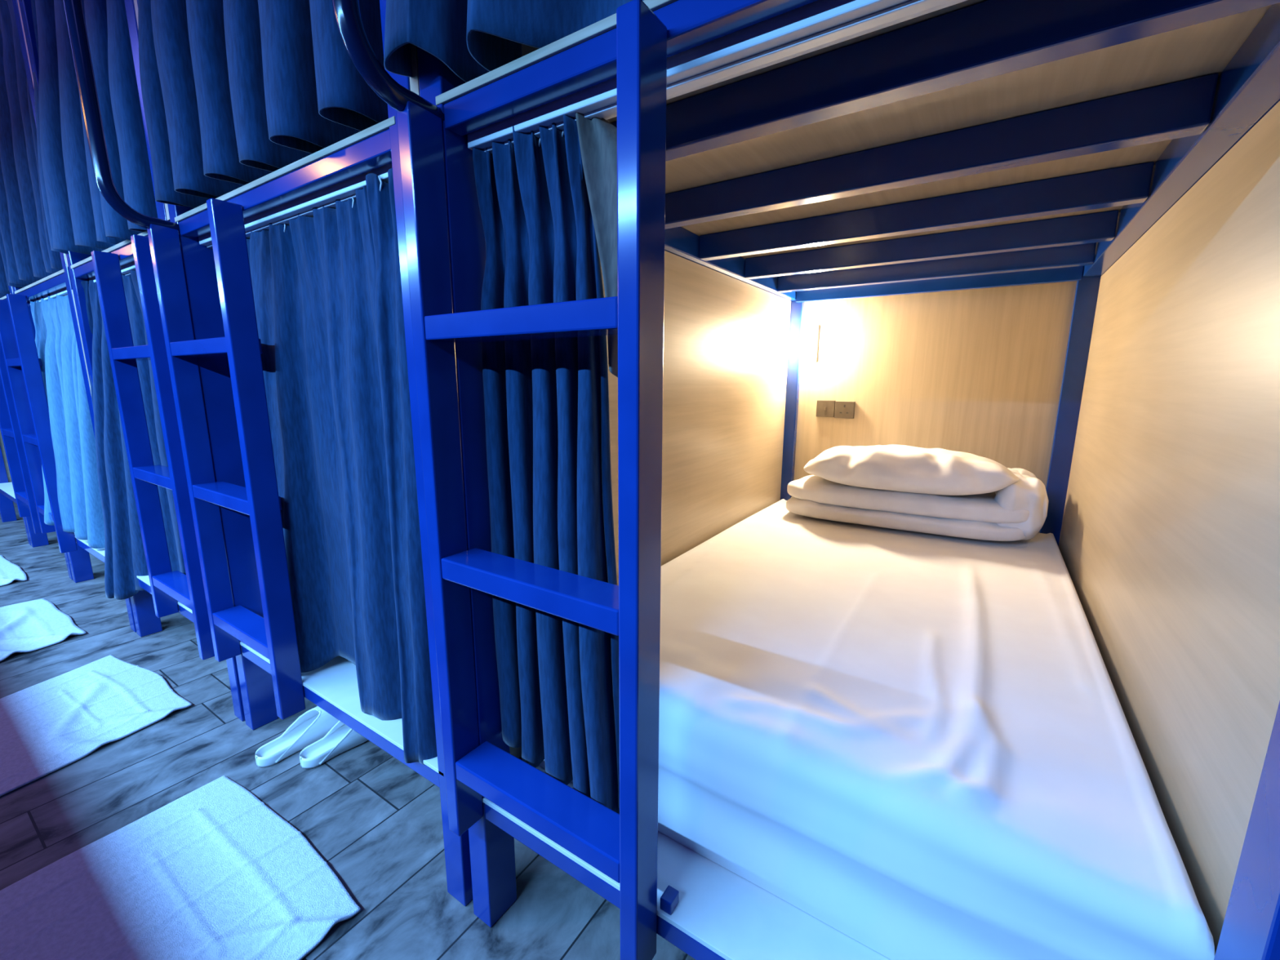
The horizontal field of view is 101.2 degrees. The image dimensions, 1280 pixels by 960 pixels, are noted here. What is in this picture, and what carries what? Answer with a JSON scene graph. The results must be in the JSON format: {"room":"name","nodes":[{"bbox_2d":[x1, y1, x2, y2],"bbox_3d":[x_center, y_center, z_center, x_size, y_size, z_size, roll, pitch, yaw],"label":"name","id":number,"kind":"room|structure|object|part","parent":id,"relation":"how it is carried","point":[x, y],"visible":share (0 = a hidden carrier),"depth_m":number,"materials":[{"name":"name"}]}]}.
{"room":"dormitory","nodes":[
{"label":"dormitory","id":0,"kind":"room"},
{"bbox_2d":[0,481,695,959],"bbox_3d":[-3.254,0.714,2.514,14.400,0.040,5.120,7,13,33],"label":"floor","id":1,"kind":"structure","parent":0,"point":[376,822],"depth_m":1.46,"materials":[{"name":"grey wood"}]},
{"bbox_2d":[0,555,26,586],"bbox_3d":[-4.051,0.593,2.926,0.931,0.032,0.794,7,13,33],"label":"floor mat","id":2,"kind":"object","parent":1,"relation":"on","point":[10,571],"visible":1,"depth_m":3.16,"materials":[{"name":"white fabric"}]},
{"bbox_2d":[0,430,31,545],"bbox_3d":[-4.261,-1.140,4.553,1.170,2.840,1.918,7,13,33],"label":"bunk bed","id":3,"kind":"object","parent":1,"relation":"on","point":[7,513],"visible":0.09,"depth_m":4.29,"materials":[{"name":"blue metal"}]},
{"bbox_3d":[-4.734,-0.707,4.939,0.053,1.196,1.890,7,13,33],"label":"partition panel","id":4,"kind":"part","parent":3,"relation":"part of","materials":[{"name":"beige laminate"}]},
{"bbox_3d":[-5.211,-1.056,4.088,0.057,2.840,0.078,7,13,33],"label":"post","id":5,"kind":"part","parent":3,"relation":"part of","materials":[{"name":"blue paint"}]},
{"bbox_3d":[-4.306,-0.942,3.501,0.064,2.840,0.078,7,13,33],"label":"post","id":6,"kind":"part","parent":3,"relation":"part of","materials":[{"name":"blue metal"}]},
{"bbox_2d":[0,285,72,579],"bbox_3d":[-3.282,-1.017,3.919,1.170,2.840,1.918,7,13,33],"label":"bunk bed","id":7,"kind":"object","parent":1,"relation":"on","point":[36,540],"visible":0.04,"depth_m":3.66,"materials":[{"name":"blue metal"}]},
{"bbox_2d":[0,250,9,297],"bbox_3d":[-3.783,-1.639,3.019,1.049,1.175,0.158,7,13,33],"label":"curtain","id":8,"kind":"object","parent":7,"relation":"hanging from","point":[4,287],"visible":0.12,"depth_m":2.83,"materials":[{"name":"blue fabric"}]},
{"bbox_2d":[0,341,41,533],"bbox_3d":[-3.799,-0.360,3.193,0.450,1.334,0.078,7,13,33],"label":"ladder","id":9,"kind":"object","parent":7,"relation":"attached to","point":[9,426],"visible":0.53,"depth_m":3.17,"materials":[{"name":"blue metal"}]},
{"bbox_3d":[-3.977,-0.400,3.296,0.032,1.294,0.061,7,13,33],"label":"rail","id":10,"kind":"part","parent":9,"relation":"part of","materials":[{"name":"blue metal"}]},
{"bbox_3d":[-4.232,-0.933,3.453,0.057,2.840,0.078,7,13,33],"label":"post","id":11,"kind":"part","parent":7,"relation":"part of","materials":[{"name":"blue metal"}]},
{"bbox_2d":[0,598,86,661],"bbox_3d":[-3.054,0.729,2.233,1.042,0.030,0.875,7,13,33],"label":"floor mat","id":12,"kind":"object","parent":1,"relation":"on","point":[28,626],"visible":1,"depth_m":2.46,"materials":[{"name":"white fabric"}]},
{"bbox_2d":[11,0,136,631],"bbox_3d":[-2.303,-0.893,3.284,1.170,2.840,1.918,7,13,33],"label":"bunk bed","id":13,"kind":"object","parent":1,"relation":"on","point":[60,282],"visible":0.08,"depth_m":2.40,"materials":[{"name":"blue metal"}]},
{"bbox_2d":[0,0,62,288],"bbox_3d":[-2.812,-1.517,2.391,1.055,1.176,0.152,7,13,33],"label":"curtain","id":14,"kind":"object","parent":13,"relation":"hanging from","point":[28,257],"visible":0.56,"depth_m":2.37,"materials":[{"name":"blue fabric"}]},
{"bbox_2d":[0,293,77,553],"bbox_3d":[-3.258,-0.292,2.843,0.450,1.334,0.078,7,13,33],"label":"ladder","id":15,"kind":"object","parent":13,"relation":"attached to","point":[23,363],"visible":0.86,"depth_m":2.77,"materials":[{"name":"blue metal"}]},
{"bbox_3d":[-3.437,-0.332,2.945,0.032,1.294,0.061,7,13,33],"label":"rail","id":16,"kind":"part","parent":15,"relation":"part of","materials":[{"name":"blue metal"}]},
{"bbox_3d":[-3.254,-0.809,2.819,0.057,2.840,0.078,7,13,33],"label":"post","id":17,"kind":"part","parent":13,"relation":"part of","materials":[{"name":"blue metal"}]},
{"bbox_2d":[30,292,104,548],"bbox_3d":[-2.795,-0.289,2.616,1.137,1.227,0.166,6,12,28],"label":"curtain","id":18,"kind":"object","parent":13,"relation":"hanging from","point":[73,441],"visible":0.66,"depth_m":2.60,"materials":[{"name":"fabric"}]},
{"bbox_2d":[0,654,191,796],"bbox_3d":[-2.116,0.850,1.630,0.715,0.023,1.019,5,12,23],"label":"floor mat","id":19,"kind":"object","parent":1,"relation":"on","point":[46,726],"visible":1,"depth_m":1.83,"materials":[{"name":"white fabric"}]},
{"bbox_2d":[17,0,244,721],"bbox_3d":[-1.325,-0.770,2.650,1.170,2.840,1.918,7,13,33],"label":"bunk bed","id":20,"kind":"object","parent":1,"relation":"on","point":[80,265],"visible":0.07,"depth_m":1.98,"materials":[{"name":"blue metal"}]},
{"bbox_3d":[-1.794,-1.617,2.794,0.053,1.232,1.890,7,13,33],"label":"partition panel","id":21,"kind":"part","parent":20,"relation":"part of","materials":[{"name":"metal"}]},
{"bbox_3d":[-1.798,-0.336,3.036,0.053,1.196,1.890,7,13,33],"label":"partition panel","id":22,"kind":"part","parent":20,"relation":"part of","materials":[{"name":"metal"}]},
{"bbox_3d":[-2.275,-0.686,2.184,0.057,2.840,0.078,7,13,33],"label":"post","id":23,"kind":"part","parent":20,"relation":"part of","materials":[{"name":"blue metal"}]},
{"bbox_2d":[31,0,157,254],"bbox_3d":[-1.865,-1.386,1.761,1.128,1.192,0.176,7,13,33],"label":"curtain","id":24,"kind":"object","parent":20,"relation":"hanging from","point":[79,219],"visible":0.71,"depth_m":1.79,"materials":[{"name":"blue fabric"}]},
{"bbox_2d":[80,270,186,599],"bbox_3d":[-1.876,-0.105,2.043,1.144,1.344,0.139,5,12,26],"label":"curtain","id":25,"kind":"object","parent":20,"relation":"hanging from","point":[125,560],"visible":0.4,"depth_m":2.18,"materials":[{"name":"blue fabric"}]},
{"bbox_2d":[90,234,214,660],"bbox_3d":[-1.616,-0.085,1.778,0.450,1.334,0.078,7,13,33],"label":"ladder","id":26,"kind":"object","parent":20,"relation":"attached to","point":[168,587],"visible":0.77,"depth_m":1.77,"materials":[{"name":"blue metal"}]},
{"bbox_3d":[-1.794,-0.125,1.881,0.032,1.294,0.061,7,13,33],"label":"rail","id":27,"kind":"part","parent":26,"relation":"part of","materials":[{"name":"blue metal"}]},
{"bbox_3d":[-1.446,-0.057,1.659,0.032,1.326,0.061,7,13,33],"label":"rail","id":28,"kind":"part","parent":26,"relation":"part of","materials":[{"name":"blue metal"}]},
{"bbox_3d":[-1.370,-0.571,1.597,0.064,2.840,0.078,7,13,33],"label":"post","id":29,"kind":"part","parent":20,"relation":"part of","materials":[{"name":"blue metal"}]},
{"bbox_2d":[0,775,360,959],"bbox_3d":[-1.168,0.979,0.959,0.784,0.026,1.013,7,13,33],"label":"floor mat","id":30,"kind":"object","parent":1,"relation":"on","point":[212,873],"visible":1,"depth_m":1.19,"materials":[{"name":"white fabric"}]},
{"bbox_2d":[255,706,338,767],"bbox_3d":[-1.099,0.809,1.711,0.119,0.085,0.271,7,13,33],"label":"slipper","id":31,"kind":"object","parent":1,"relation":"on","point":[315,723],"visible":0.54,"depth_m":1.69,"materials":[{"name":"white fabric"}]},
{"bbox_2d":[133,0,472,906],"bbox_3d":[-0.346,-0.646,2.015,1.170,2.840,1.918,7,13,33],"label":"bunk bed","id":32,"kind":"object","parent":1,"relation":"on","point":[331,173],"visible":0.2,"depth_m":1.30,"materials":[{"name":"blue metal"}]},
{"bbox_3d":[-0.815,-1.494,2.160,0.053,1.232,1.890,7,13,33],"label":"partition panel","id":33,"kind":"part","parent":32,"relation":"part of","materials":[{"name":"metal"}]},
{"bbox_2d":[62,0,305,719],"bbox_3d":[-1.166,-0.374,1.374,0.450,2.057,0.183,7,13,33],"label":"ladder","id":34,"kind":"object","parent":32,"relation":"attached to","point":[273,635],"visible":0.99,"depth_m":1.40,"materials":[{"name":"blue metal"}]},
{"bbox_3d":[-1.338,-1.042,1.365,0.033,0.742,0.183,7,13,33],"label":"handrail","id":35,"kind":"part","parent":34,"relation":"part of","materials":[{"name":"blue metal"}]},
{"bbox_3d":[-1.324,-0.066,1.576,0.032,1.294,0.061,7,13,33],"label":"rail","id":36,"kind":"part","parent":34,"relation":"part of","materials":[{"name":"blue metal"}]},
{"bbox_3d":[-0.976,0.002,1.354,0.032,1.326,0.061,7,13,33],"label":"rail","id":37,"kind":"part","parent":34,"relation":"part of","materials":[{"name":"blue metal"}]},
{"bbox_3d":[-1.297,-0.562,1.550,0.057,2.840,0.078,7,13,33],"label":"post","id":38,"kind":"part","parent":32,"relation":"part of","materials":[{"name":"blue metal"}]},
{"bbox_2d":[137,0,388,208],"bbox_3d":[-0.836,-1.269,1.105,1.020,1.171,0.218,7,13,33],"label":"curtain","id":39,"kind":"object","parent":32,"relation":"hanging from","point":[235,93],"visible":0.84,"depth_m":1.11,"materials":[{"name":"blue fabric"}]},
{"bbox_2d":[246,168,437,764],"bbox_3d":[-0.784,-0.010,1.307,0.863,1.252,0.119,7,13,33],"label":"curtain","id":40,"kind":"object","parent":32,"relation":"hanging from","point":[326,286],"visible":0.74,"depth_m":1.25,"materials":[{"name":"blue fabric"}]},
{"bbox_3d":[-0.391,-0.448,0.963,0.064,2.840,0.078,7,13,33],"label":"post","id":41,"kind":"part","parent":32,"relation":"part of","materials":[{"name":"blue metal"}]},
{"bbox_2d":[299,720,368,768],"bbox_3d":[-0.955,0.811,1.702,0.118,0.085,0.271,7,13,33],"label":"slipper","id":42,"kind":"object","parent":1,"relation":"on","point":[340,738],"visible":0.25,"depth_m":1.66,"materials":[{"name":"white fabric"}]},
{"bbox_2d":[409,0,1279,959],"bbox_3d":[0.632,-0.523,1.381,1.170,2.840,1.918,7,13,33],"label":"bunk bed","id":43,"kind":"object","parent":1,"relation":"on","point":[1041,237],"visible":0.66,"depth_m":0.92,"materials":[{"name":"blue paint"}]},
{"bbox_3d":[-0.318,-0.439,0.916,0.057,2.840,0.078,7,13,33],"label":"post","id":44,"kind":"part","parent":43,"relation":"part of","materials":[{"name":"blue metal"}]},
{"bbox_3d":[0.164,-1.370,1.525,0.053,1.232,1.890,7,13,33],"label":"partition panel","id":45,"kind":"part","parent":43,"relation":"part of","materials":[{"name":"metal"}]},
{"bbox_2d":[331,0,679,959],"bbox_3d":[-0.180,-0.250,0.736,0.472,2.057,0.186,7,13,33],"label":"ladder","id":46,"kind":"object","parent":43,"relation":"attached to","point":[623,846],"visible":0.98,"depth_m":0.79,"materials":[{"name":"blue metal"}]},
{"bbox_3d":[-0.362,-0.919,0.732,0.033,0.742,0.183,7,13,33],"label":"handrail","id":47,"kind":"part","parent":46,"relation":"part of","materials":[{"name":"blue metal"}]},
{"bbox_3d":[-0.348,0.058,0.943,0.032,1.294,0.061,7,13,33],"label":"rail","id":48,"kind":"part","parent":46,"relation":"part of","materials":[{"name":"blue metal"}]},
{"bbox_3d":[0.000,0.125,0.722,0.032,1.326,0.061,7,13,33],"label":"rail","id":49,"kind":"part","parent":46,"relation":"part of","materials":[{"name":"blue metal"}]},
{"bbox_2d":[383,0,644,82],"bbox_3d":[-0.156,-1.177,0.647,0.504,1.177,0.179,7,13,33],"label":"curtain","id":50,"kind":"object","parent":43,"relation":"hanging from","point":[473,38],"visible":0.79,"depth_m":0.77,"materials":[{"name":"blue fabric"}]},
{"bbox_2d":[472,111,619,813],"bbox_3d":[-0.133,0.027,0.912,0.344,1.184,0.085,9,14,38],"label":"curtain","id":51,"kind":"object","parent":43,"relation":"hanging from","point":[548,204],"visible":0.79,"depth_m":0.88,"materials":[{"name":"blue fabric"}]},
{"bbox_3d":[0.159,-0.089,1.767,0.053,1.196,1.890,7,13,33],"label":"partition panel","id":52,"kind":"part","parent":43,"relation":"part of","materials":[{"name":"beige laminate"}]},
{"bbox_3d":[0.709,-0.719,2.425,0.079,2.840,0.044,7,13,33],"label":"post","id":53,"kind":"part","parent":43,"relation":"part of","materials":[{"name":"blue metal"}]},
{"bbox_2d":[802,324,819,361],"bbox_3d":[0.768,-0.617,2.377,0.060,0.160,0.064,7,13,33],"label":"reading lamp","id":54,"kind":"object","parent":43,"relation":"attached to","point":[811,333],"visible":1,"depth_m":2.35,"materials":[{"name":"white plastic"}]},
{"bbox_2d":[816,400,855,418],"bbox_3d":[0.884,-0.321,2.383,0.165,0.078,0.017,7,13,33],"label":"power socket","id":55,"kind":"object","parent":43,"relation":"attached to","point":[824,408],"visible":1,"depth_m":2.38,"materials":[{"name":"beige plastic"}]},
{"bbox_3d":[0.850,-0.327,2.406,0.081,0.075,0.015,7,13,33],"label":"blank plate","id":56,"kind":"part","parent":55,"relation":"part of","materials":[{"name":"beige plastic"}]},
{"bbox_2d":[834,400,855,418],"bbox_3d":[0.919,-0.315,2.361,0.082,0.075,0.016,7,13,33],"label":"outlet plate","id":57,"kind":"object","parent":55,"relation":"attached to","point":[846,410],"depth_m":2.35,"materials":[{"name":"beige plastic"}]},
{"bbox_2d":[538,498,1215,959],"bbox_3d":[0.642,0.401,1.569,1.050,0.310,1.768,7,13,33],"label":"mattress","id":58,"kind":"object","parent":43,"relation":"on","point":[923,746],"visible":0.8,"depth_m":0.86,"materials":[{"name":"white fabric"}]},
{"bbox_2d":[786,467,1048,541],"bbox_3d":[1.052,0.052,2.079,0.887,0.241,0.408,7,13,33],"label":"duvet","id":59,"kind":"object","parent":58,"relation":"on","point":[1018,511],"visible":0.85,"depth_m":1.90,"materials":[{"name":"white fabric"}]},
{"bbox_2d":[804,444,1018,495],"bbox_3d":[1.013,-0.047,2.037,0.738,0.166,0.364,7,13,33],"label":"pillow","id":60,"kind":"object","parent":59,"relation":"on","point":[897,468],"visible":0.99,"depth_m":1.91,"materials":[{"name":"white fabric"}]},
{"bbox_3d":[1.159,-0.176,2.248,1.077,1.196,0.020,7,13,33],"label":"panel","id":61,"kind":"part","parent":43,"relation":"part of","materials":[{"name":"beige laminate"}]},
{"bbox_3d":[1.590,-0.608,1.854,0.101,2.840,0.044,7,13,33],"label":"post","id":62,"kind":"part","parent":43,"relation":"part of","materials":[{"name":"blue metal"}]},
{"bbox_3d":[1.108,0.025,1.180,0.037,1.196,1.779,7,13,33],"label":"partition panel","id":63,"kind":"part","parent":43,"relation":"part of","materials":[{"name":"beige laminate"}]},
{"bbox_3d":[0.588,-0.324,0.329,0.064,2.840,0.078,7,13,33],"label":"post","id":64,"kind":"part","parent":43,"relation":"part of","materials":[{"name":"blue metal"}]}
]}

